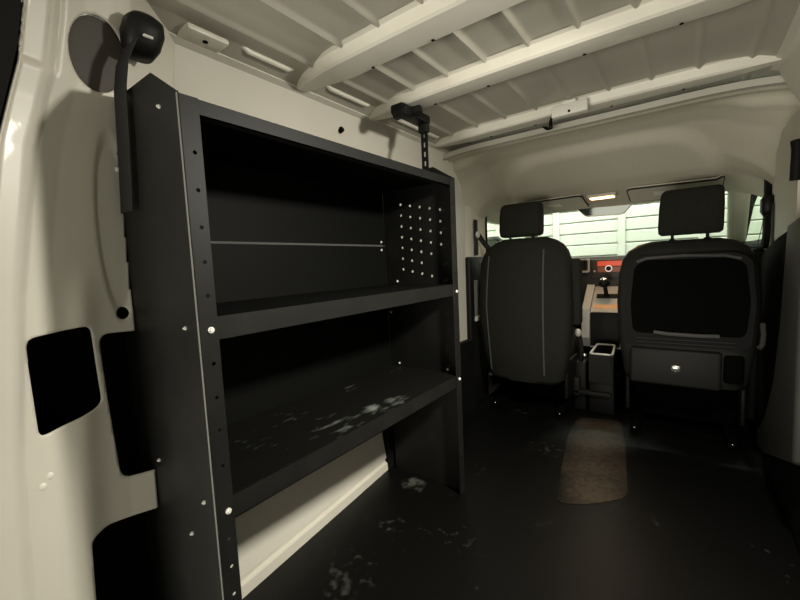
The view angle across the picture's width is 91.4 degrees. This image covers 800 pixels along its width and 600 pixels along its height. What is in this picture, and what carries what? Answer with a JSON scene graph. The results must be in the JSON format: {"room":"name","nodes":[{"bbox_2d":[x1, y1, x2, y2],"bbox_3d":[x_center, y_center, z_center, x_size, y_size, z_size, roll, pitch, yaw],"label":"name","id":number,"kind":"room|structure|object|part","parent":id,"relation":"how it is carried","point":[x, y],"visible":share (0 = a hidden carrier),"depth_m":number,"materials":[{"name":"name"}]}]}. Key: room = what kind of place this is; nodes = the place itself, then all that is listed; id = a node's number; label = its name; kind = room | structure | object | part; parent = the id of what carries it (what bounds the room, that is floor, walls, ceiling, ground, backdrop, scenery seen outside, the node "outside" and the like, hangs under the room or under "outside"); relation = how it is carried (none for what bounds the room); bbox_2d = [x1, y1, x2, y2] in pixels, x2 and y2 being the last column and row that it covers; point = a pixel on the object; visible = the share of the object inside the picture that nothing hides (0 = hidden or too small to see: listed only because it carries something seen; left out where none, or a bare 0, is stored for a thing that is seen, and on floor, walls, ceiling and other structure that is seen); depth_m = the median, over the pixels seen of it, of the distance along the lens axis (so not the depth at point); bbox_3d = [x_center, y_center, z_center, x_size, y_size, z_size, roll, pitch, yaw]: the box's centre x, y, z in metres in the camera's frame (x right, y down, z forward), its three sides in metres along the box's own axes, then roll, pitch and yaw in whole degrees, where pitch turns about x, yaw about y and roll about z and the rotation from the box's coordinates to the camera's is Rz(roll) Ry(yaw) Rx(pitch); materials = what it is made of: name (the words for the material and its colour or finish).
{"room":"vehicle interior","nodes":[
{"label":"vehicle interior","id":0,"kind":"room"},
{"bbox_2d":[87,14,466,358],"bbox_3d":[-0.091,0.024,1.535,0.155,1.415,1.695,1,6,36],"label":"wall","id":1,"kind":"structure","parent":0,"point":[206,75],"depth_m":1.16,"materials":[{"name":"white metal"}]},
{"bbox_2d":[0,0,20,116],"bbox_3d":[-0.672,0.117,0.646,0.336,1.380,0.153,1,6,36],"label":"trim","id":2,"kind":"structure","parent":1,"relation":"attached to","point":[10,10],"depth_m":0.57,"materials":[{"name":"black rubber"}]},
{"bbox_2d":[0,2,142,599],"bbox_3d":[-0.716,0.102,0.835,0.020,1.380,0.430,1,6,36],"label":"trim","id":3,"kind":"structure","parent":1,"relation":"attached to","point":[61,364],"depth_m":0.86,"materials":[{"name":"black plastic"}]},
{"bbox_2d":[0,0,173,599],"bbox_3d":[-0.518,0.107,0.732,0.113,1.371,0.416,-1,5,19],"label":"van side panel","id":4,"kind":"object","parent":1,"relation":"attached to","point":[64,265],"depth_m":0.67,"materials":[{"name":"white paint"}]},
{"bbox_2d":[113,307,154,599],"bbox_3d":[-0.603,0.199,0.873,0.160,1.170,0.004,1,6,36],"label":"trim","id":5,"kind":"structure","parent":1,"relation":"attached to","point":[120,344],"depth_m":0.90,"materials":[{"name":"black plastic"}]},
{"bbox_2d":[114,10,164,212],"bbox_3d":[-0.481,-0.344,0.733,0.078,0.356,0.088,1,6,36],"label":"belt","id":6,"kind":"object","parent":1,"relation":"attached to","point":[142,37],"visible":1,"depth_m":0.71,"materials":[{"name":"black plastic"}]},
{"bbox_2d":[228,432,387,598],"bbox_3d":[-0.292,0.547,1.232,0.045,0.384,0.859,0,6,31],"label":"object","id":7,"kind":"structure","parent":1,"relation":"attached to","point":[273,530],"depth_m":1.19,"materials":[{"name":"white paint"}]},
{"bbox_2d":[382,339,475,468],"bbox_3d":[0.176,0.458,1.919,0.033,0.400,0.810,1,6,36],"label":"baseboard","id":8,"kind":"structure","parent":1,"relation":"attached to","point":[466,346],"depth_m":2.13,"materials":[{"name":"black plastic"}]},
{"bbox_2d":[465,206,482,256],"bbox_3d":[0.422,-0.443,2.251,0.038,0.390,0.210,1,6,36],"label":"trim","id":9,"kind":"structure","parent":1,"relation":"attached to","point":[470,216],"depth_m":2.20,"materials":[{"name":"beige plastic"}]},
{"bbox_2d":[465,257,488,404],"bbox_3d":[0.451,0.179,2.300,0.045,0.862,0.220,1,6,36],"label":"trim","id":10,"kind":"structure","parent":1,"relation":"attached to","point":[472,264],"depth_m":2.25,"materials":[{"name":"black plastic"}]},
{"bbox_2d":[474,220,489,320],"bbox_3d":[0.479,-0.171,2.237,0.162,0.573,0.048,-5,5,-23],"label":"belt","id":11,"kind":"object","parent":1,"relation":"attached to","point":[477,236],"visible":0.94,"depth_m":2.21,"materials":[{"name":"black fabric"}]},
{"bbox_2d":[528,194,588,212],"bbox_3d":[0.899,-0.552,2.266,0.334,0.057,0.208,1,6,36],"label":"sun visor","id":12,"kind":"object","parent":1,"relation":"attached to","point":[577,201],"visible":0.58,"depth_m":2.21,"materials":[{"name":"beige plastic"}]},
{"bbox_2d":[587,191,617,199],"bbox_3d":[1.079,-0.554,2.084,0.140,0.025,0.070,1,6,36],"label":"dome lamp","id":13,"kind":"object","parent":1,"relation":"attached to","point":[606,195],"visible":1,"depth_m":2.06,"materials":[{"name":"beige plastic"}]},
{"bbox_2d":[443,75,787,160],"bbox_3d":[0.667,-0.664,1.497,1.200,0.038,0.036,1,6,36],"label":"trim","id":14,"kind":"structure","parent":1,"relation":"attached to","point":[778,80],"depth_m":1.37,"materials":[{"name":"white metal"}]},
{"bbox_2d":[447,85,799,224],"bbox_3d":[0.959,-0.578,1.895,1.340,0.318,0.962,1,6,36],"label":"headliner","id":15,"kind":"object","parent":1,"relation":"attached to","point":[735,135],"depth_m":1.69,"materials":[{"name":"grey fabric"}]},
{"bbox_2d":[626,174,724,201],"bbox_3d":[1.352,-0.542,1.933,0.388,0.065,0.209,1,6,36],"label":"sun visor","id":16,"kind":"object","parent":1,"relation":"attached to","point":[652,192],"visible":0.71,"depth_m":1.90,"materials":[{"name":"grey fabric"}]},
{"bbox_2d":[91,0,799,150],"bbox_3d":[0.484,-0.668,1.247,1.400,0.049,2.620,1,6,36],"label":"ceiling","id":17,"kind":"structure","parent":0,"point":[479,69],"depth_m":0.99,"materials":[{"name":"white paint"}]},
{"bbox_3d":[-0.443,-0.586,0.876,0.060,0.014,0.095,1,6,36],"label":"gusset plate","id":18,"kind":"part","parent":17,"relation":"part of","materials":[{"name":"white paint"}]},
{"bbox_2d":[391,102,429,170],"bbox_3d":[0.051,-0.519,1.294,0.075,0.228,0.174,1,6,36],"label":"bracket","id":19,"kind":"object","parent":17,"relation":"attached to","point":[414,115],"visible":0.85,"depth_m":1.30,"materials":[{"name":"black plastic"}]},
{"bbox_3d":[0.003,-0.596,1.237,0.052,0.037,0.041,1,6,36],"label":"knob","id":20,"kind":"part","parent":19,"relation":"part of","materials":[{"name":"black plastic"}]},
{"bbox_3d":[0.053,-0.612,1.266,0.040,0.038,0.034,-1,5,18],"label":"knob","id":21,"kind":"part","parent":19,"relation":"part of","materials":[{"name":"black plastic"}]},
{"bbox_2d":[542,98,588,129],"bbox_3d":[0.566,-0.661,1.401,0.086,0.060,0.226,-4,5,-20],"label":"junction box","id":22,"kind":"object","parent":17,"relation":"attached to","point":[571,107],"visible":1,"depth_m":1.34,"materials":[{"name":"white plastic"}]},
{"bbox_2d":[242,366,799,599],"bbox_3d":[0.730,0.675,1.617,1.400,0.030,3.280,1,6,36],"label":"floor","id":23,"kind":"structure","parent":0,"point":[698,518],"depth_m":1.21,"materials":[{"name":"black rubber"}]},
{"bbox_2d":[117,73,464,599],"bbox_3d":[-0.184,0.158,1.107,0.322,1.172,0.910,1,6,36],"label":"shelving unit","id":24,"kind":"object","parent":23,"relation":"on","point":[253,369],"visible":0.98,"depth_m":0.99,"materials":[{"name":"black metal"}]},
{"bbox_3d":[-0.440,0.201,0.761,0.315,1.172,0.034,1,6,36],"label":"panel","id":25,"kind":"part","parent":24,"relation":"part of","materials":[{"name":"black metal"}]},
{"bbox_3d":[-0.331,-0.273,1.166,0.003,0.206,0.898,1,6,36],"label":"panel","id":26,"kind":"part","parent":24,"relation":"part of","materials":[{"name":"black metal"}]},
{"bbox_3d":[-0.314,0.090,1.198,0.003,0.513,0.898,1,6,36],"label":"panel","id":27,"kind":"part","parent":24,"relation":"part of","materials":[{"name":"black metal"}]},
{"bbox_3d":[-0.091,-0.356,0.978,0.019,0.026,0.896,1,6,36],"label":"shelf","id":28,"kind":"part","parent":24,"relation":"part of","materials":[{"name":"black metal"}]},
{"bbox_3d":[-0.074,0.008,1.011,0.019,0.042,0.896,1,6,36],"label":"shelf","id":29,"kind":"part","parent":24,"relation":"part of","materials":[{"name":"black metal"}]},
{"bbox_3d":[-0.059,0.330,1.039,0.019,0.043,0.896,1,6,36],"label":"shelf","id":30,"kind":"part","parent":24,"relation":"part of","materials":[{"name":"black metal"}]},
{"bbox_3d":[0.075,0.115,1.458,0.315,1.172,0.034,1,6,36],"label":"panel","id":31,"kind":"part","parent":24,"relation":"part of","materials":[{"name":"black metal"}]},
{"bbox_2d":[480,201,582,418],"bbox_3d":[0.838,0.028,2.297,0.520,1.128,0.717,1,6,36],"label":"seat","id":32,"kind":"object","parent":23,"relation":"on","point":[531,305],"visible":0.98,"depth_m":2.02,"materials":[{"name":"grey fabric"}]},
{"bbox_3d":[0.725,0.559,2.475,0.036,0.050,0.610,1,6,36],"label":"seat rail","id":33,"kind":"part","parent":32,"relation":"part of","materials":[{"name":"black metal"}]},
{"bbox_3d":[0.669,0.051,2.093,0.490,0.754,0.179,1,6,36],"label":"backrest","id":34,"kind":"part","parent":32,"relation":"part of","materials":[{"name":"grey fabric"}]},
{"bbox_3d":[0.894,0.452,2.406,0.400,0.160,0.420,1,6,36],"label":"seat","id":35,"kind":"part","parent":32,"relation":"part of","materials":[{"name":"black fabric"}]},
{"bbox_3d":[1.007,0.564,2.267,0.036,0.050,0.610,1,6,36],"label":"seat rail","id":36,"kind":"part","parent":32,"relation":"part of","materials":[{"name":"black metal"}]},
{"bbox_2d":[570,327,581,357],"bbox_3d":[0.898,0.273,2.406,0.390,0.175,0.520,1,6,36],"label":"seat belt buckle","id":37,"kind":"object","parent":32,"relation":"on","point":[575,349],"depth_m":2.21,"materials":[{"name":"black plastic"}]},
{"bbox_3d":[0.882,-0.040,1.976,0.072,0.336,0.065,1,6,36],"label":"armrest","id":38,"kind":"part","parent":32,"relation":"part of","materials":[{"name":"grey fabric"}]},
{"bbox_2d":[575,329,588,409],"bbox_3d":[1.011,0.374,2.162,0.067,0.447,0.136,1,6,36],"label":"handbrake","id":39,"kind":"object","parent":23,"relation":"on","point":[582,363],"visible":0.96,"depth_m":2.12,"materials":[{"name":"black plastic"}]},
{"bbox_3d":[0.981,0.256,2.130,0.045,0.155,0.034,-3,5,-8],"label":"brake lever","id":40,"kind":"part","parent":39,"relation":"part of","materials":[{"name":"black plastic"}]},
{"bbox_2d":[557,418,626,504],"bbox_3d":[0.825,0.651,1.653,0.234,0.003,0.830,0,6,27],"label":"floor mat","id":41,"kind":"object","parent":23,"relation":"on","point":[593,470],"visible":1,"depth_m":1.57,"materials":[{"name":"brown carpet"}]},
{"bbox_2d":[573,343,619,414],"bbox_3d":[1.089,0.421,2.158,0.194,0.346,0.260,1,6,36],"label":"console","id":42,"kind":"object","parent":23,"relation":"on","point":[603,392],"visible":0.99,"depth_m":2.06,"materials":[{"name":"black plastic"}]},
{"bbox_3d":[0.958,0.464,2.117,0.032,0.100,0.032,1,6,36],"label":"console post","id":43,"kind":"part","parent":42,"relation":"part of","materials":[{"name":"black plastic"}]},
{"bbox_2d":[617,184,765,451],"bbox_3d":[1.385,0.053,1.893,0.511,1.098,0.722,1,6,36],"label":"seat","id":44,"kind":"object","parent":23,"relation":"on","point":[689,310],"visible":1,"depth_m":1.63,"materials":[{"name":"black plastic"}]},
{"bbox_3d":[1.276,0.569,2.069,0.036,0.050,0.610,1,6,36],"label":"seat rail","id":45,"kind":"part","parent":44,"relation":"part of","materials":[{"name":"black"}]},
{"bbox_3d":[1.445,0.462,2.000,0.400,0.160,0.420,1,6,36],"label":"seat","id":46,"kind":"part","parent":44,"relation":"part of","materials":[{"name":"black"}]},
{"bbox_3d":[1.221,0.050,1.686,0.494,0.616,0.139,1,6,36],"label":"backrest","id":47,"kind":"part","parent":44,"relation":"part of","materials":[{"name":"black plastic"}]},
{"bbox_3d":[1.192,-0.013,1.624,0.397,0.316,0.018,1,6,36],"label":"panel","id":48,"kind":"part","parent":44,"relation":"part of","materials":[{"name":"black plastic"}]},
{"bbox_3d":[1.188,0.002,1.621,0.432,0.386,0.030,1,6,36],"label":"panel frame","id":49,"kind":"part","parent":44,"relation":"part of","materials":[{"name":"black plastic"}]},
{"bbox_3d":[1.558,0.575,1.862,0.036,0.050,0.610,1,6,36],"label":"seat rail","id":50,"kind":"part","parent":44,"relation":"part of","materials":[{"name":"black"}]},
{"bbox_3d":[1.398,0.140,1.508,0.046,0.102,0.023,-6,6,-32],"label":"recline lever","id":51,"kind":"part","parent":44,"relation":"part of","materials":[{"name":"grey plastic"}]},
{"bbox_2d":[584,346,623,366],"bbox_3d":[1.682,0.126,2.896,1.320,0.810,0.040,1,6,36],"label":"wall","id":52,"kind":"structure","parent":0,"point":[619,361],"depth_m":2.94,"materials":[{"name":"black plastic"}]},
{"bbox_2d":[482,216,501,393],"bbox_3d":[0.915,-0.072,2.888,0.082,1.215,1.320,1,6,36],"label":"door","id":53,"kind":"structure","parent":52,"relation":"in","point":[484,220],"depth_m":2.37,"materials":[{"name":"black plastic"}]},
{"bbox_2d":[488,236,502,246],"bbox_3d":[0.707,-0.400,2.856,0.241,0.128,0.107,1,6,36],"label":"mirror","id":54,"kind":"object","parent":53,"relation":"attached to","point":[493,240],"visible":0.29,"depth_m":2.82,"materials":[{"name":"silver plastic"}]},
{"bbox_2d":[572,255,625,329],"bbox_3d":[1.520,-0.039,2.671,1.200,0.532,0.839,1,6,36],"label":"dashboard","id":55,"kind":"object","parent":52,"relation":"attached to","point":[595,268],"visible":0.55,"depth_m":2.38,"materials":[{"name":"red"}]},
{"bbox_2d":[581,258,589,272],"bbox_3d":[1.145,-0.214,2.432,0.068,0.087,0.021,1,6,36],"label":"air vent","id":56,"kind":"object","parent":55,"relation":"attached to","point":[585,261],"depth_m":2.43,"materials":[{"name":"black plastic"}]},
{"bbox_2d":[581,278,620,348],"bbox_3d":[1.207,0.070,2.318,0.202,0.407,0.195,1,6,36],"label":"console","id":57,"kind":"object","parent":55,"relation":"attached to","point":[600,310],"visible":0.96,"depth_m":2.28,"materials":[{"name":"beige plastic"}]},
{"bbox_3d":[1.184,-0.098,2.268,0.061,0.053,0.050,1,6,36],"label":"lever knob","id":58,"kind":"part","parent":57,"relation":"part of","materials":[{"name":"black plastic"}]},
{"bbox_3d":[1.201,0.041,2.270,0.128,0.025,0.017,1,6,36],"label":"gate plate","id":59,"kind":"part","parent":57,"relation":"part of","materials":[{"name":"brown"}]},
{"bbox_3d":[1.495,-0.437,2.627,1.190,0.315,0.860,1,6,36],"label":"window","id":60,"kind":"structure","parent":55,"relation":"on","visible":0},
{"bbox_2d":[578,204,631,216],"bbox_3d":[1.216,-0.529,2.327,0.285,0.059,0.065,1,6,33],"label":"rearview mirror","id":61,"kind":"object","parent":60,"relation":"attached to","point":[620,209],"visible":0.96,"depth_m":2.30,"materials":[{"name":"white plastic"}]},
{"bbox_2d":[727,191,750,241],"bbox_3d":[1.921,-0.451,2.224,0.092,0.305,0.851,2,7,40],"label":"door frame","id":62,"kind":"structure","parent":52,"relation":"attached to","point":[738,203],"depth_m":2.14,"materials":[{"name":"beige plastic"}]},
{"bbox_2d":[742,179,773,420],"bbox_3d":[1.907,-0.053,2.158,0.082,1.215,1.320,1,6,36],"label":"door","id":63,"kind":"structure","parent":52,"relation":"in","point":[764,243],"depth_m":1.73,"materials":[{"name":"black plastic"}]},
{"bbox_2d":[770,4,799,102],"bbox_3d":[0.709,0.077,0.523,0.155,1.415,1.580,1,6,36],"label":"wall","id":64,"kind":"structure","parent":0,"point":[789,50],"depth_m":1.03,"materials":[{"name":"white metal"}]},
{"bbox_2d":[756,194,774,251],"bbox_3d":[1.442,-0.285,1.543,0.040,0.241,0.281,1,6,36],"label":"belt","id":65,"kind":"object","parent":64,"relation":"attached to","point":[767,203],"visible":0.92,"depth_m":1.48,"materials":[{"name":"black fabric"}]},
{"bbox_2d":[755,232,786,457],"bbox_3d":[1.367,0.185,1.406,0.048,0.884,0.649,1,6,36],"label":"trim","id":66,"kind":"structure","parent":64,"relation":"attached to","point":[773,258],"depth_m":1.45,"materials":[{"name":"black plastic"}]},
{"bbox_2d":[757,218,799,465],"bbox_3d":[1.243,0.180,1.251,0.065,0.865,0.637,1,6,36],"label":"trim","id":67,"kind":"structure","parent":64,"relation":"attached to","point":[778,434],"depth_m":1.10,"materials":[{"name":"grey plastic"}]},
{"bbox_2d":[768,456,799,552],"bbox_3d":[0.918,0.599,0.807,0.029,0.248,1.660,1,6,36],"label":"trim","id":68,"kind":"structure","parent":64,"relation":"attached to","point":[785,475],"depth_m":1.19,"materials":[{"name":"black plastic"}]},
{"bbox_2d":[773,109,799,241],"bbox_3d":[1.283,-0.375,1.268,0.048,0.390,0.380,1,6,36],"label":"trim","id":69,"kind":"structure","parent":64,"relation":"attached to","point":[787,193],"depth_m":1.27,"materials":[{"name":"beige plastic"}]},
{"bbox_2d":[789,138,799,180],"bbox_3d":[1.105,-0.391,1.089,0.050,0.112,0.027,-7,7,-42],"label":"trim","id":70,"kind":"structure","parent":64,"relation":"attached to","point":[794,175],"depth_m":1.09,"materials":[{"name":"black plastic"}]},
{"bbox_3d":[1.813,1.041,3.098,6.400,0.080,3.100,1,6,36],"label":"floor","id":71,"kind":"structure","parent":0,"visible":0},
{"bbox_2d":[487,191,762,257],"bbox_3d":[2.241,-0.411,4.063,3.400,2.600,0.085,1,6,36],"label":"garage door","id":72,"kind":"structure","parent":71,"relation":"on","point":[611,235],"depth_m":4.04,"materials":[{"name":"white paint"}]}
]}

